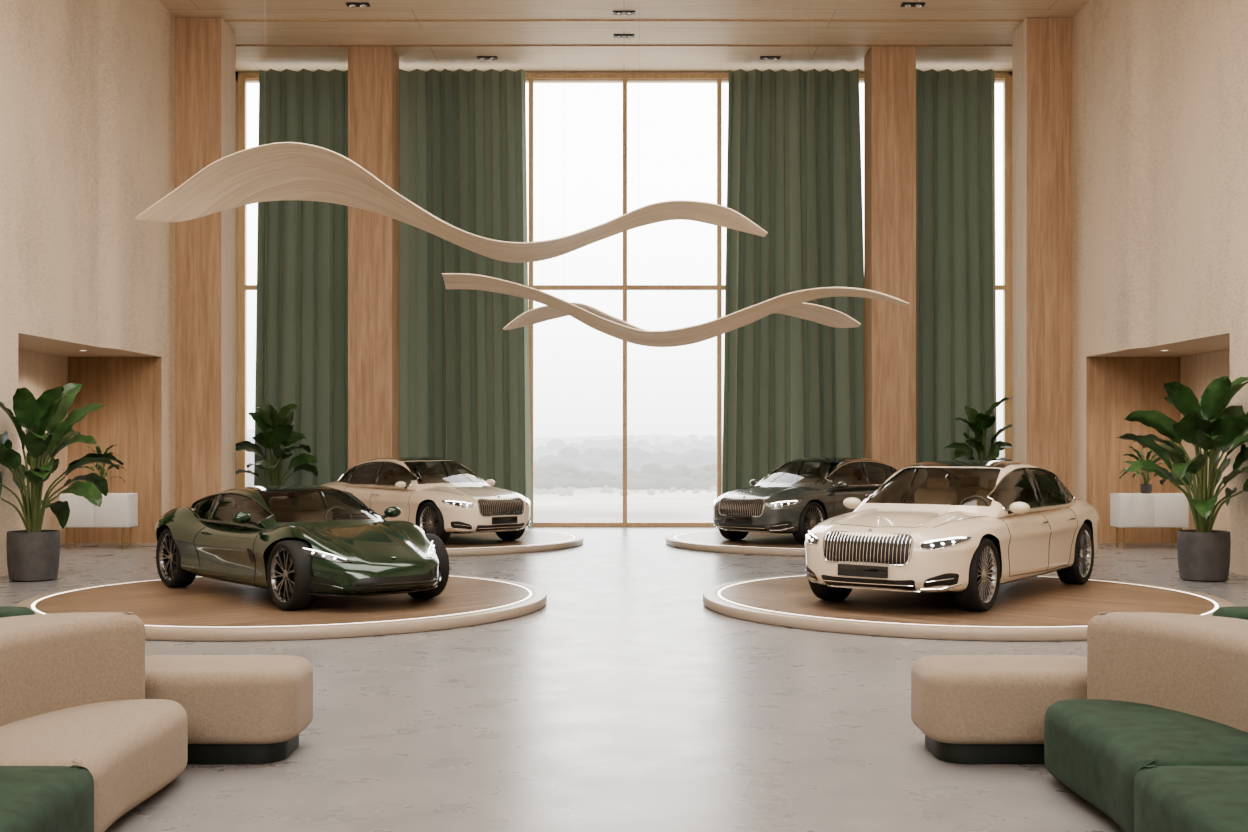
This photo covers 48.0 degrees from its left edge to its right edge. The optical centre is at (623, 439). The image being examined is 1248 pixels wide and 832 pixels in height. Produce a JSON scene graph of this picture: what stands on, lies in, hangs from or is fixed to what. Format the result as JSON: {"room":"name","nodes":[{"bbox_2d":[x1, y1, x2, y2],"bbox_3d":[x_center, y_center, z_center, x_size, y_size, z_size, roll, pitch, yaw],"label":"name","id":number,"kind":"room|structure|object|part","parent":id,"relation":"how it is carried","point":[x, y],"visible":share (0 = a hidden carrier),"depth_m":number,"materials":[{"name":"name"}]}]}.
{"room":"car showroom","nodes":[
{"label":"car showroom","id":0,"kind":"room"},
{"bbox_2d":[0,0,174,576],"bbox_3d":[-9.910,-3.200,12.500,2.580,10.240,37.000,0,0,0],"label":"wall","id":1,"kind":"structure","parent":0,"point":[87,87],"depth_m":23.52,"materials":[{"name":"paint"}]},
{"bbox_2d":[0,527,1247,831],"bbox_3d":[0.000,2.020,12.600,22.600,0.200,37.400,0,0,0],"label":"floor","id":2,"kind":"structure","parent":0,"point":[624,702],"depth_m":9.48,"materials":[{"name":"concrete"}]},
{"bbox_2d":[0,606,35,617],"bbox_3d":[-4.424,1.500,9.367,1.263,0.840,1.406,0,0,0],"label":"sofa","id":3,"kind":"object","parent":2,"relation":"on","point":[5,611],"visible":0.08,"depth_m":8.92,"materials":[{"name":"green fabric"}]},
{"bbox_2d":[0,383,123,581],"bbox_3d":[-7.814,0.559,19.279,1.554,2.722,2.187,0,0,0],"label":"potted plant","id":4,"kind":"object","parent":2,"relation":"on","point":[33,553],"visible":1,"depth_m":19.08,"materials":[{"name":"green plant"}]},
{"bbox_3d":[-8.100,1.585,19.200,0.680,0.670,0.680,0,0,0],"label":"pot","id":5,"kind":"part","parent":4,"relation":"part of","materials":[{"name":"grey concrete"}]},
{"bbox_2d":[0,612,187,831],"bbox_3d":[-3.009,1.455,6.488,1.422,0.930,3.326,0,0,0],"label":"sofa","id":6,"kind":"object","parent":2,"relation":"on","point":[82,745],"visible":1,"depth_m":7.27,"materials":[{"name":"beige fabric"}]},
{"bbox_3d":[-2.823,1.653,5.596,1.049,0.434,1.432,0,0,0],"label":"seat","id":7,"kind":"part","parent":6,"relation":"part of","materials":[{"name":"green fabric"}]},
{"bbox_3d":[-3.411,1.430,6.548,0.824,0.880,3.318,0,0,9],"label":"backrest","id":8,"kind":"part","parent":6,"relation":"part of","materials":[{"name":"beige fabric"}]},
{"bbox_3d":[-2.890,1.661,7.187,0.928,0.419,1.696,0,0,0],"label":"seat","id":9,"kind":"part","parent":6,"relation":"part of","materials":[{"name":"beige fabric"}]},
{"bbox_2d":[59,493,137,548],"bbox_3d":[-9.320,1.435,24.844,1.220,0.970,0.492,0,0,0],"label":"base cabinet","id":10,"kind":"object","parent":2,"relation":"on","point":[116,510],"visible":0.77,"depth_m":24.60,"materials":[{"name":"white paint"}]},
{"bbox_3d":[-9.820,1.728,24.670,0.041,0.385,0.041,0,0,22],"label":"leg","id":11,"kind":"part","parent":10,"relation":"part of","materials":[{"name":"gold metal"}]},
{"bbox_3d":[-9.820,1.728,25.030,0.041,0.385,0.041,0,0,-22],"label":"leg","id":12,"kind":"part","parent":10,"relation":"part of","materials":[{"name":"gold metal"}]},
{"bbox_3d":[-9.620,1.245,24.605,0.585,0.560,0.015,0,0,0],"label":"door","id":13,"kind":"part","parent":10,"relation":"part of","materials":[{"name":"white paint"}]},
{"bbox_2d":[75,444,126,493],"bbox_3d":[-9.279,0.510,24.812,0.824,0.880,0.767,0,0,23],"label":"potted plant","id":14,"kind":"object","parent":10,"relation":"on","point":[98,448],"visible":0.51,"depth_m":24.82,"materials":[{"name":"green plant"}]},
{"bbox_3d":[-9.020,1.245,24.605,0.585,0.560,0.015,0,0,0],"label":"door","id":15,"kind":"part","parent":10,"relation":"part of","materials":[{"name":"white paint"}]},
{"bbox_3d":[-8.820,1.728,24.670,0.041,0.385,0.041,0,0,-22],"label":"leg","id":16,"kind":"part","parent":10,"relation":"part of","materials":[{"name":"gold metal"}]},
{"bbox_3d":[-8.820,1.728,25.030,0.041,0.385,0.041,0,0,-22],"label":"leg","id":17,"kind":"part","parent":10,"relation":"part of","materials":[{"name":"gold metal"}]},
{"bbox_2d":[175,18,235,507],"bbox_3d":[-8.175,-3.100,27.380,0.891,10.030,0.960,0,0,0],"label":"column","id":18,"kind":"structure","parent":2,"relation":"on","point":[205,48],"depth_m":26.90,"materials":[{"name":"brown wood"}]},
{"bbox_2d":[145,655,312,763],"bbox_3d":[-2.550,1.634,8.595,1.202,0.572,0.752,0,0,0],"label":"ottoman","id":19,"kind":"object","parent":2,"relation":"on","point":[240,709],"visible":0.62,"depth_m":8.26,"materials":[{"name":"beige fabric"}]},
{"bbox_2d":[236,402,317,484],"bbox_3d":[-7.175,0.571,28.697,1.760,2.698,1.626,0,0,0],"label":"potted plant","id":20,"kind":"object","parent":2,"relation":"on","point":[276,428],"visible":0.75,"depth_m":28.76,"materials":[{"name":"green plant"}]},
{"bbox_2d":[16,574,546,640],"bbox_3d":[-3.860,1.860,16.270,5.920,0.120,5.920,0,0,-43],"label":"display platform","id":21,"kind":"object","parent":2,"relation":"on","point":[206,609],"visible":0.6,"depth_m":15.05,"materials":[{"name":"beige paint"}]},
{"bbox_2d":[155,485,449,609],"bbox_3d":[-3.925,1.169,16.649,2.150,1.263,5.036,0,0,-38],"label":"car","id":22,"kind":"object","parent":21,"relation":"on","point":[298,543],"visible":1,"depth_m":15.59,"materials":[{"name":"green paint"}]},
{"bbox_3d":[-4.675,0.774,16.367,0.221,0.333,2.121,0,0,-41],"label":"window trim","id":23,"kind":"part","parent":22,"relation":"part of","materials":[{"name":"black"}]},
{"bbox_2d":[232,512,256,524],"bbox_3d":[-4.187,0.879,15.509,0.332,0.167,0.143,0,0,-41],"label":"mirror","id":24,"kind":"object","parent":22,"relation":"on","point":[240,517],"depth_m":15.44,"materials":[{"name":"green paint"}]},
{"bbox_2d":[247,549,254,562],"bbox_3d":[-4.086,1.270,15.341,0.036,0.158,0.172,0,0,-41],"label":"vent","id":25,"kind":"object","parent":22,"relation":"attached to","point":[250,552],"depth_m":15.34,"materials":[{"name":"black"}]},
{"bbox_3d":[-4.153,0.585,16.869,1.019,0.095,1.202,0,0,-41],"label":"roof panel","id":26,"kind":"part","parent":22,"relation":"part of","materials":[{"name":"black"}]},
{"bbox_3d":[-4.166,1.063,17.465,0.510,0.698,0.660,0,0,-41],"label":"seat","id":27,"kind":"part","parent":22,"relation":"part of","materials":[{"name":"beige leather"}]},
{"bbox_3d":[-4.268,0.783,17.003,1.648,0.483,3.397,0,0,-41],"label":"cabin frame","id":28,"kind":"part","parent":22,"relation":"part of","materials":[{"name":"green paint"}]},
{"bbox_3d":[-3.648,1.063,16.860,0.510,0.698,0.660,0,0,-41],"label":"seat","id":29,"kind":"part","parent":22,"relation":"part of","materials":[{"name":"beige leather"}]},
{"bbox_3d":[-3.576,0.774,17.306,0.221,0.333,2.121,0,0,-41],"label":"window trim","id":30,"kind":"part","parent":22,"relation":"part of","materials":[{"name":"black"}]},
{"bbox_2d":[376,507,400,518],"bbox_3d":[-2.804,0.879,16.692,0.332,0.167,0.143,0,0,-41],"label":"mirror","id":31,"kind":"object","parent":22,"relation":"on","point":[391,512],"depth_m":16.66,"materials":[{"name":"green paint"}]},
{"bbox_2d":[352,573,436,591],"bbox_3d":[-2.369,1.506,14.783,1.043,0.150,0.175,0,0,-41],"label":"grille","id":32,"kind":"object","parent":22,"relation":"attached to","point":[361,582],"depth_m":14.66,"materials":[{"name":"black plastic"}]},
{"bbox_2d":[254,69,347,485],"bbox_3d":[-6.698,-3.038,30.227,2.541,9.885,0.531,0,0,0],"label":"curtain","id":33,"kind":"object","parent":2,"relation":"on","point":[302,303],"visible":0.59,"depth_m":30.22,"materials":[{"name":"green fabric"}]},
{"bbox_2d":[348,47,398,469],"bbox_3d":[-5.225,-3.100,29.250,0.910,10.030,0.900,0,0,0],"label":"column","id":34,"kind":"structure","parent":2,"relation":"on","point":[373,72],"depth_m":28.80,"materials":[{"name":"brown wood"}]},
{"bbox_2d":[399,68,531,528],"bbox_3d":[-3.511,-3.038,30.223,3.050,9.885,0.614,0,0,0],"label":"curtain","id":35,"kind":"object","parent":2,"relation":"on","point":[464,379],"visible":0.75,"depth_m":30.22,"materials":[{"name":"green fabric"}]},
{"bbox_2d":[444,529,583,555],"bbox_3d":[-3.700,1.860,25.900,5.900,0.120,5.900,0,0,-43],"label":"display platform","id":36,"kind":"object","parent":2,"relation":"on","point":[487,543],"visible":0.37,"depth_m":24.58,"materials":[{"name":"beige paint"}]},
{"bbox_2d":[320,456,530,542],"bbox_3d":[-3.833,1.053,25.978,2.146,1.494,5.451,0,0,-41],"label":"car","id":37,"kind":"object","parent":36,"relation":"on","point":[443,497],"visible":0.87,"depth_m":24.61,"materials":[{"name":"beige paint"}]},
{"bbox_3d":[-4.567,0.607,25.697,0.241,0.444,2.630,0,0,-41],"label":"window trim","id":38,"kind":"part","parent":37,"relation":"part of","materials":[{"name":"silver metal"}]},
{"bbox_2d":[395,481,406,488],"bbox_3d":[-3.888,0.807,24.663,0.326,0.164,0.140,0,0,-41],"label":"mirror","id":39,"kind":"object","parent":37,"relation":"attached to","point":[401,485],"depth_m":24.58,"materials":[{"name":"beige paint"}]},
{"bbox_3d":[-4.045,0.374,26.219,1.141,0.137,1.619,0,0,-41],"label":"roof panel","id":40,"kind":"part","parent":37,"relation":"part of","materials":[{"name":"black"}]},
{"bbox_3d":[-4.073,0.615,26.252,1.700,0.609,3.630,0,0,-41],"label":"cabin frame","id":41,"kind":"part","parent":37,"relation":"part of","materials":[{"name":"beige paint"}]},
{"bbox_3d":[-3.431,0.858,26.082,0.500,0.685,0.647,0,0,-41],"label":"seat","id":42,"kind":"part","parent":37,"relation":"part of","materials":[{"name":"beige leather"}]},
{"bbox_2d":[485,479,494,485],"bbox_3d":[-2.521,0.807,25.866,0.326,0.164,0.140,0,0,-41],"label":"mirror","id":43,"kind":"object","parent":37,"relation":"attached to","point":[491,482],"depth_m":25.85,"materials":[{"name":"beige paint"}]},
{"bbox_2d":[477,497,524,516],"bbox_3d":[-2.098,1.154,24.007,0.983,0.312,0.156,0,0,-41],"label":"grille","id":44,"kind":"object","parent":37,"relation":"attached to","point":[486,506],"depth_m":23.95,"materials":[{"name":"silver metal"}]},
{"bbox_3d":[-2.039,1.370,23.940,0.540,0.120,0.020,0,0,-41],"label":"license plate","id":45,"kind":"part","parent":37,"relation":"part of","materials":[{"name":"black"}]},
{"bbox_2d":[666,530,805,555],"bbox_3d":[3.720,1.860,25.900,5.900,0.120,5.900,0,0,43],"label":"display platform","id":46,"kind":"object","parent":2,"relation":"on","point":[754,543],"visible":0.38,"depth_m":24.58,"materials":[{"name":"beige paint"}]},
{"bbox_2d":[713,456,897,543],"bbox_3d":[3.775,1.053,25.977,2.146,1.494,5.451,0,0,42],"label":"car","id":47,"kind":"object","parent":46,"relation":"on","point":[799,494],"visible":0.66,"depth_m":24.47,"materials":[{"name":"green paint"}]},
{"bbox_3d":[1.952,1.370,23.964,0.540,0.120,0.020,0,0,42],"label":"license plate","id":48,"kind":"part","parent":47,"relation":"part of","materials":[{"name":"black"}]},
{"bbox_2d":[719,497,764,516],"bbox_3d":[2.012,1.154,24.030,0.983,0.312,0.156,0,0,42],"label":"grille","id":49,"kind":"object","parent":47,"relation":"attached to","point":[728,506],"depth_m":23.97,"materials":[{"name":"silver metal"}]},
{"bbox_2d":[750,479,758,485],"bbox_3d":[2.462,0.807,25.883,0.326,0.164,0.140,0,0,42],"label":"mirror","id":50,"kind":"object","parent":47,"relation":"attached to","point":[753,482],"depth_m":25.86,"materials":[{"name":"grey paint"}]},
{"bbox_3d":[3.375,0.858,26.086,0.500,0.685,0.647,0,0,42],"label":"seat","id":51,"kind":"part","parent":47,"relation":"part of","materials":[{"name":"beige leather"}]},
{"bbox_3d":[4.019,0.615,26.247,1.700,0.609,3.630,0,0,42],"label":"cabin frame","id":52,"kind":"part","parent":47,"relation":"part of","materials":[{"name":"green paint"}]},
{"bbox_3d":[3.990,0.374,26.215,1.141,0.137,1.619,0,0,42],"label":"roof panel","id":53,"kind":"part","parent":47,"relation":"part of","materials":[{"name":"black"}]},
{"bbox_2d":[836,481,848,488],"bbox_3d":[3.811,0.807,24.661,0.326,0.164,0.140,0,0,42],"label":"mirror","id":54,"kind":"object","parent":47,"relation":"attached to","point":[839,485],"depth_m":24.58,"materials":[{"name":"green paint"}]},
{"bbox_3d":[4.505,0.606,25.685,0.240,0.444,2.630,0,0,42],"label":"window trim","id":55,"kind":"part","parent":47,"relation":"part of","materials":[{"name":"silver metal"}]},
{"bbox_2d":[722,68,863,494],"bbox_3d":[3.693,-3.038,30.214,3.199,9.885,0.550,0,0,0],"label":"curtain","id":56,"kind":"object","parent":2,"relation":"on","point":[794,386],"visible":0.84,"depth_m":30.22,"materials":[{"name":"green fabric"}]},
{"bbox_2d":[864,47,915,469],"bbox_3d":[5.550,-3.100,29.250,0.910,10.030,0.900,0,0,0],"label":"column","id":57,"kind":"structure","parent":2,"relation":"on","point":[889,72],"depth_m":28.80,"materials":[{"name":"brown wood"}]},
{"bbox_2d":[703,574,1233,640],"bbox_3d":[3.880,1.860,16.270,5.920,0.120,5.920,0,0,43],"label":"display platform","id":58,"kind":"object","parent":2,"relation":"on","point":[1041,607],"visible":0.69,"depth_m":15.05,"materials":[{"name":"beige paint"}]},
{"bbox_2d":[804,460,1098,610],"bbox_3d":[4.063,1.019,16.723,2.243,1.562,5.592,0,0,35],"label":"car","id":59,"kind":"object","parent":58,"relation":"on","point":[966,529],"visible":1,"depth_m":15.30,"materials":[{"name":"beige paint"}]},
{"bbox_2d":[843,497,860,508],"bbox_3d":[2.743,0.762,16.500,0.341,0.172,0.146,0,0,35],"label":"mirror","id":60,"kind":"object","parent":59,"relation":"attached to","point":[852,502],"depth_m":16.48,"materials":[{"name":"beige paint"}]},
{"bbox_3d":[2.461,1.351,14.444,0.564,0.125,0.021,0,0,35],"label":"license plate","id":61,"kind":"part","parent":59,"relation":"part of","materials":[{"name":"black"}]},
{"bbox_2d":[822,531,913,565],"bbox_3d":[2.514,1.125,14.521,1.027,0.326,0.162,0,0,35],"label":"grille","id":62,"kind":"object","parent":59,"relation":"attached to","point":[839,548],"depth_m":14.47,"materials":[{"name":"silver metal"}]},
{"bbox_2d":[831,512,986,527],"bbox_3d":[2.988,0.871,15.195,1.596,0.098,1.290,0,0,35],"label":"hood","id":63,"kind":"object","parent":59,"relation":"attached to","point":[850,519],"depth_m":14.89,"materials":[{"name":"beige metal"}]},
{"bbox_3d":[3.627,0.553,17.443,0.252,0.463,2.749,0,0,35],"label":"window trim","id":64,"kind":"part","parent":59,"relation":"part of","materials":[{"name":"silver metal"}]},
{"bbox_3d":[3.664,0.815,16.828,0.522,0.716,0.676,0,0,35],"label":"seat","id":65,"kind":"part","parent":59,"relation":"part of","materials":[{"name":"beige leather"}]},
{"bbox_3d":[4.311,0.562,17.077,1.776,0.637,3.793,0,0,35],"label":"cabin frame","id":66,"kind":"part","parent":59,"relation":"part of","materials":[{"name":"beige paint"}]},
{"bbox_3d":[4.253,0.815,17.666,0.522,0.716,0.676,0,0,35],"label":"seat","id":67,"kind":"part","parent":59,"relation":"part of","materials":[{"name":"beige leather"}]},
{"bbox_3d":[4.285,0.310,17.040,1.192,0.143,1.692,0,0,35],"label":"roof panel","id":68,"kind":"part","parent":59,"relation":"part of","materials":[{"name":"black"}]},
{"bbox_3d":[4.296,0.815,16.384,0.522,0.716,0.676,0,0,35],"label":"seat","id":69,"kind":"part","parent":59,"relation":"part of","materials":[{"name":"beige leather"}]},
{"bbox_2d":[1008,502,1029,513],"bbox_3d":[4.299,0.762,15.406,0.341,0.172,0.146,0,0,35],"label":"mirror","id":70,"kind":"object","parent":59,"relation":"attached to","point":[1016,507],"depth_m":15.33,"materials":[{"name":"beige paint"}]},
{"bbox_3d":[4.888,0.553,16.557,0.251,0.464,2.748,0,0,35],"label":"window trim","id":71,"kind":"part","parent":59,"relation":"part of","materials":[{"name":"silver metal"}]},
{"bbox_3d":[4.746,1.539,16.089,0.022,0.018,2.404,0,0,35],"label":"sill trim","id":72,"kind":"part","parent":59,"relation":"part of","materials":[{"name":"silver metal"}]},
{"bbox_2d":[944,397,1011,460],"bbox_3d":[7.254,0.518,28.742,1.836,2.804,1.566,0,0,0],"label":"potted plant","id":73,"kind":"object","parent":2,"relation":"on","point":[978,423],"visible":0.41,"depth_m":28.64,"materials":[{"name":"green plant"}]},
{"bbox_2d":[911,655,1086,763],"bbox_3d":[2.400,1.634,8.595,1.202,0.572,0.752,0,0,0],"label":"ottoman","id":74,"kind":"object","parent":2,"relation":"on","point":[969,709],"visible":0.73,"depth_m":8.26,"materials":[{"name":"beige fabric"}]},
{"bbox_2d":[1012,18,1072,493],"bbox_3d":[8.175,-3.100,27.380,0.891,10.030,0.960,0,0,0],"label":"column","id":75,"kind":"structure","parent":2,"relation":"on","point":[1042,48],"depth_m":26.90,"materials":[{"name":"brown wood"}]},
{"bbox_2d":[1044,612,1247,831],"bbox_3d":[2.919,1.455,6.488,1.422,0.930,3.326,0,0,0],"label":"sofa","id":76,"kind":"object","parent":2,"relation":"on","point":[1158,740],"visible":1,"depth_m":7.21,"materials":[{"name":"green fabric"}]},
{"bbox_3d":[2.800,1.661,7.187,0.928,0.419,1.696,0,0,0],"label":"seat","id":77,"kind":"part","parent":76,"relation":"part of","materials":[{"name":"green fabric"}]},
{"bbox_3d":[3.321,1.430,6.548,0.824,0.880,3.318,0,0,-9],"label":"backrest","id":78,"kind":"part","parent":76,"relation":"part of","materials":[{"name":"beige fabric"}]},
{"bbox_3d":[2.733,1.653,5.596,1.049,0.435,1.432,0,0,0],"label":"seat","id":79,"kind":"part","parent":76,"relation":"part of","materials":[{"name":"green fabric"}]},
{"bbox_2d":[1110,493,1188,548],"bbox_3d":[9.320,1.435,24.844,1.220,0.970,0.492,0,0,0],"label":"base cabinet","id":80,"kind":"object","parent":2,"relation":"on","point":[1127,510],"visible":0.89,"depth_m":24.60,"materials":[{"name":"white paint"}]},
{"bbox_3d":[8.820,1.728,25.030,0.041,0.385,0.041,0,0,22],"label":"leg","id":81,"kind":"part","parent":80,"relation":"part of","materials":[{"name":"gold metal"}]},
{"bbox_3d":[8.820,1.728,24.670,0.041,0.385,0.041,0,0,22],"label":"leg","id":82,"kind":"part","parent":80,"relation":"part of","materials":[{"name":"gold metal"}]},
{"bbox_3d":[9.020,1.245,24.605,0.585,0.560,0.015,0,0,0],"label":"door","id":83,"kind":"part","parent":80,"relation":"part of","materials":[{"name":"white paint"}]},
{"bbox_2d":[1120,446,1169,493],"bbox_3d":[9.238,0.503,24.790,0.842,0.893,0.830,0,0,30],"label":"potted plant","id":84,"kind":"object","parent":80,"relation":"on","point":[1146,488],"visible":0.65,"depth_m":24.83,"materials":[{"name":"green plant"}]},
{"bbox_3d":[9.270,0.865,24.850,0.200,0.170,0.200,0,0,0],"label":"pot","id":85,"kind":"part","parent":84,"relation":"part of","materials":[{"name":"grey ceramic"}]},
{"bbox_3d":[9.620,1.245,24.605,0.585,0.560,0.015,0,0,0],"label":"door","id":86,"kind":"part","parent":80,"relation":"part of","materials":[{"name":"white paint"}]},
{"bbox_3d":[9.820,1.728,25.030,0.041,0.385,0.041,0,0,22],"label":"leg","id":87,"kind":"part","parent":80,"relation":"part of","materials":[{"name":"gold metal"}]},
{"bbox_2d":[1117,376,1247,581],"bbox_3d":[7.703,0.522,19.209,1.789,2.797,2.570,0,0,0],"label":"potted plant","id":88,"kind":"object","parent":2,"relation":"on","point":[1203,552],"visible":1,"depth_m":19.00,"materials":[{"name":"green plant"}]},
{"bbox_3d":[7.950,1.585,19.200,0.680,0.670,0.680,0,0,0],"label":"pot","id":89,"kind":"part","parent":88,"relation":"part of","materials":[{"name":"grey concrete"}]},
{"bbox_2d":[1212,606,1247,619],"bbox_3d":[4.424,1.500,9.367,1.263,0.840,1.406,0,0,0],"label":"sofa","id":90,"kind":"object","parent":2,"relation":"on","point":[1240,612],"visible":0.11,"depth_m":8.91,"materials":[{"name":"green fabric"}]},
{"bbox_2d":[157,0,1090,71],"bbox_3d":[0.000,-8.220,12.600,22.600,0.200,37.400,0,0,0],"label":"ceiling","id":91,"kind":"structure","parent":0,"point":[248,59],"depth_m":27.90,"materials":[{"name":"brown wood"}]},
{"bbox_2d":[346,3,369,6],"bbox_3d":[-4.950,-8.099,26.070,0.420,0.048,0.170,0,0,0],"label":"recessed light","id":92,"kind":"object","parent":91,"relation":"in","point":[347,4],"visible":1,"depth_m":26.02,"materials":[{"name":"black"}]},
{"bbox_2d":[135,142,767,262],"bbox_3d":[-1.849,-5.056,15.507,6.783,6.124,1.022,0,0,0],"label":"sculpture","id":93,"kind":"object","parent":91,"relation":"hanging from","point":[279,171],"visible":1,"depth_m":15.33,"materials":[{"name":"brown wood"}]},
{"bbox_2d":[477,56,497,59],"bbox_3d":[-2.900,-8.099,29.700,0.420,0.048,0.170,0,0,0],"label":"recessed light","id":94,"kind":"object","parent":91,"relation":"in","point":[478,57],"visible":1,"depth_m":29.64,"materials":[{"name":"black metal"}]},
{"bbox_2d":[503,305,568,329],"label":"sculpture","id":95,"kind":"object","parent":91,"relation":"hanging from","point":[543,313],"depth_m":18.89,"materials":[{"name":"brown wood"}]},
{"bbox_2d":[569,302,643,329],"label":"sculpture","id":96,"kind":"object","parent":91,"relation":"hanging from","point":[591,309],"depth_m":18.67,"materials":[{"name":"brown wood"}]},
{"bbox_2d":[224,20,1023,21],"bbox_3d":[0.000,-8.108,27.070,17.200,0.030,0.050,0,0,0],"label":"trim","id":97,"kind":"structure","parent":91,"relation":"attached to","point":[224,20],"depth_m":27.06,"materials":[{"name":"brown wood"}]},
{"bbox_2d":[236,45,1011,46],"bbox_3d":[0.000,-8.108,28.780,17.200,0.030,0.050,0,0,0],"label":"trim","id":98,"kind":"structure","parent":91,"relation":"attached to","point":[236,45],"depth_m":28.77,"materials":[{"name":"brown wood"}]},
{"bbox_2d":[613,11,634,14],"bbox_3d":[0.000,-8.099,26.560,0.420,0.048,0.170,0,0,0],"label":"recessed light","id":99,"kind":"object","parent":91,"relation":"in","point":[614,12],"visible":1,"depth_m":26.51,"materials":[{"name":"black"}]},
{"bbox_2d":[614,34,633,38],"bbox_3d":[0.000,-8.099,28.100,0.420,0.048,0.170,0,0,0],"label":"recessed light","id":100,"kind":"object","parent":91,"relation":"in","point":[618,36],"visible":1,"depth_m":28.04,"materials":[{"name":"black metal"}]},
{"bbox_2d":[442,273,908,346],"bbox_3d":[0.613,-4.643,17.317,5.707,6.951,0.639,0,0,0],"label":"sculpture","id":101,"kind":"object","parent":91,"relation":"hanging from","point":[708,330],"visible":1,"depth_m":17.30,"materials":[{"name":"brown wood"}]},
{"bbox_2d":[760,56,779,59],"bbox_3d":[3.100,-8.099,29.700,0.420,0.048,0.170,0,0,0],"label":"recessed light","id":102,"kind":"object","parent":91,"relation":"in","point":[761,57],"visible":1,"depth_m":29.64,"materials":[{"name":"black metal"}]},
{"bbox_2d":[772,303,860,327],"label":"sculpture","id":103,"kind":"object","parent":91,"relation":"hanging from","point":[824,315],"depth_m":18.90,"materials":[{"name":"brown wood"}]},
{"bbox_2d":[901,3,924,6],"bbox_3d":[5.380,-8.099,26.070,0.420,0.048,0.170,0,0,0],"label":"recessed light","id":104,"kind":"object","parent":91,"relation":"in","point":[902,4],"visible":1,"depth_m":26.02,"materials":[{"name":"black"}]},
{"bbox_2d":[916,69,996,462],"bbox_3d":[7.060,-3.038,30.231,2.082,9.885,0.464,0,0,0],"label":"curtain","id":105,"kind":"object","parent":91,"relation":"hanging from","point":[956,265],"visible":0.73,"depth_m":30.21,"materials":[{"name":"green fabric"}]},
{"bbox_2d":[236,72,1011,487],"bbox_3d":[0.000,-3.080,31.000,22.600,10.400,0.200,0,0,0],"label":"wall","id":106,"kind":"structure","parent":0,"point":[237,73],"depth_m":30.90,"materials":[{"name":"paint"}]},
{"bbox_2d":[238,74,1011,526],"bbox_3d":[0.020,-3.070,30.880,17.040,9.980,0.140,0,0,0],"label":"window","id":107,"kind":"structure","parent":106,"relation":"in","point":[243,287],"depth_m":30.81,"materials":[{"name":"brown wood"}]},
{"bbox_2d":[1073,0,1247,576],"bbox_3d":[9.910,-3.200,12.500,2.580,10.240,37.000,0,0,0],"label":"wall","id":108,"kind":"structure","parent":0,"point":[1160,87],"depth_m":23.62,"materials":[{"name":"paint"}]},
{"label":"outside","id":109,"kind":"structure","parent":0,"visible":0},
{"bbox_2d":[534,487,716,521],"bbox_3d":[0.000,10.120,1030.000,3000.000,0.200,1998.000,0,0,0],"label":"ground","id":110,"kind":"structure","parent":109,"point":[590,504],"depth_m":207.81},
{"bbox_2d":[247,463,716,489],"bbox_3d":[1.191,7.320,295.175,194.388,6.523,32.966,0,0,0],"label":"tree line","id":111,"kind":"object","parent":110,"relation":"on","point":[652,475],"visible":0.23,"depth_m":283.42,"materials":[{"name":"grey plant"}]},
{"bbox_2d":[247,439,1002,474],"bbox_3d":[1.755,5.402,400.118,270.352,11.267,66.556,0,0,0],"label":"tree line","id":112,"kind":"object","parent":110,"relation":"on","point":[596,459],"visible":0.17,"depth_m":376.30,"materials":[{"name":"grey plant"}]},
{"bbox_2d":[247,436,1002,460],"bbox_3d":[1.029,4.677,600.085,395.432,13.488,86.771,0,0,0],"label":"tree line","id":113,"kind":"object","parent":110,"relation":"on","point":[554,446],"visible":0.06,"depth_m":584.25,"materials":[{"name":"grey plant"}]},
{"bbox_2d":[534,485,716,495],"bbox_3d":[14.666,9.374,262.558,118.727,1.355,24.999,0,0,0],"label":"tree line","id":114,"kind":"object","parent":110,"relation":"on","point":[568,491],"visible":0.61,"depth_m":262.76,"materials":[{"name":"grey plant"}]},
{"bbox_2d":[629,434,722,446],"bbox_3d":[77.266,3.179,758.963,148.836,13.482,65.258,0,0,0],"label":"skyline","id":115,"kind":"object","parent":110,"relation":"on","point":[709,438],"visible":0.09,"depth_m":770.79},
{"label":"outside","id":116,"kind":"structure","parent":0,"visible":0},
{"bbox_2d":[247,429,1002,448],"bbox_3d":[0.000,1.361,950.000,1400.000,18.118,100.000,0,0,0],"label":"hill","id":117,"kind":"structure","parent":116,"point":[664,438],"depth_m":921.17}
]}

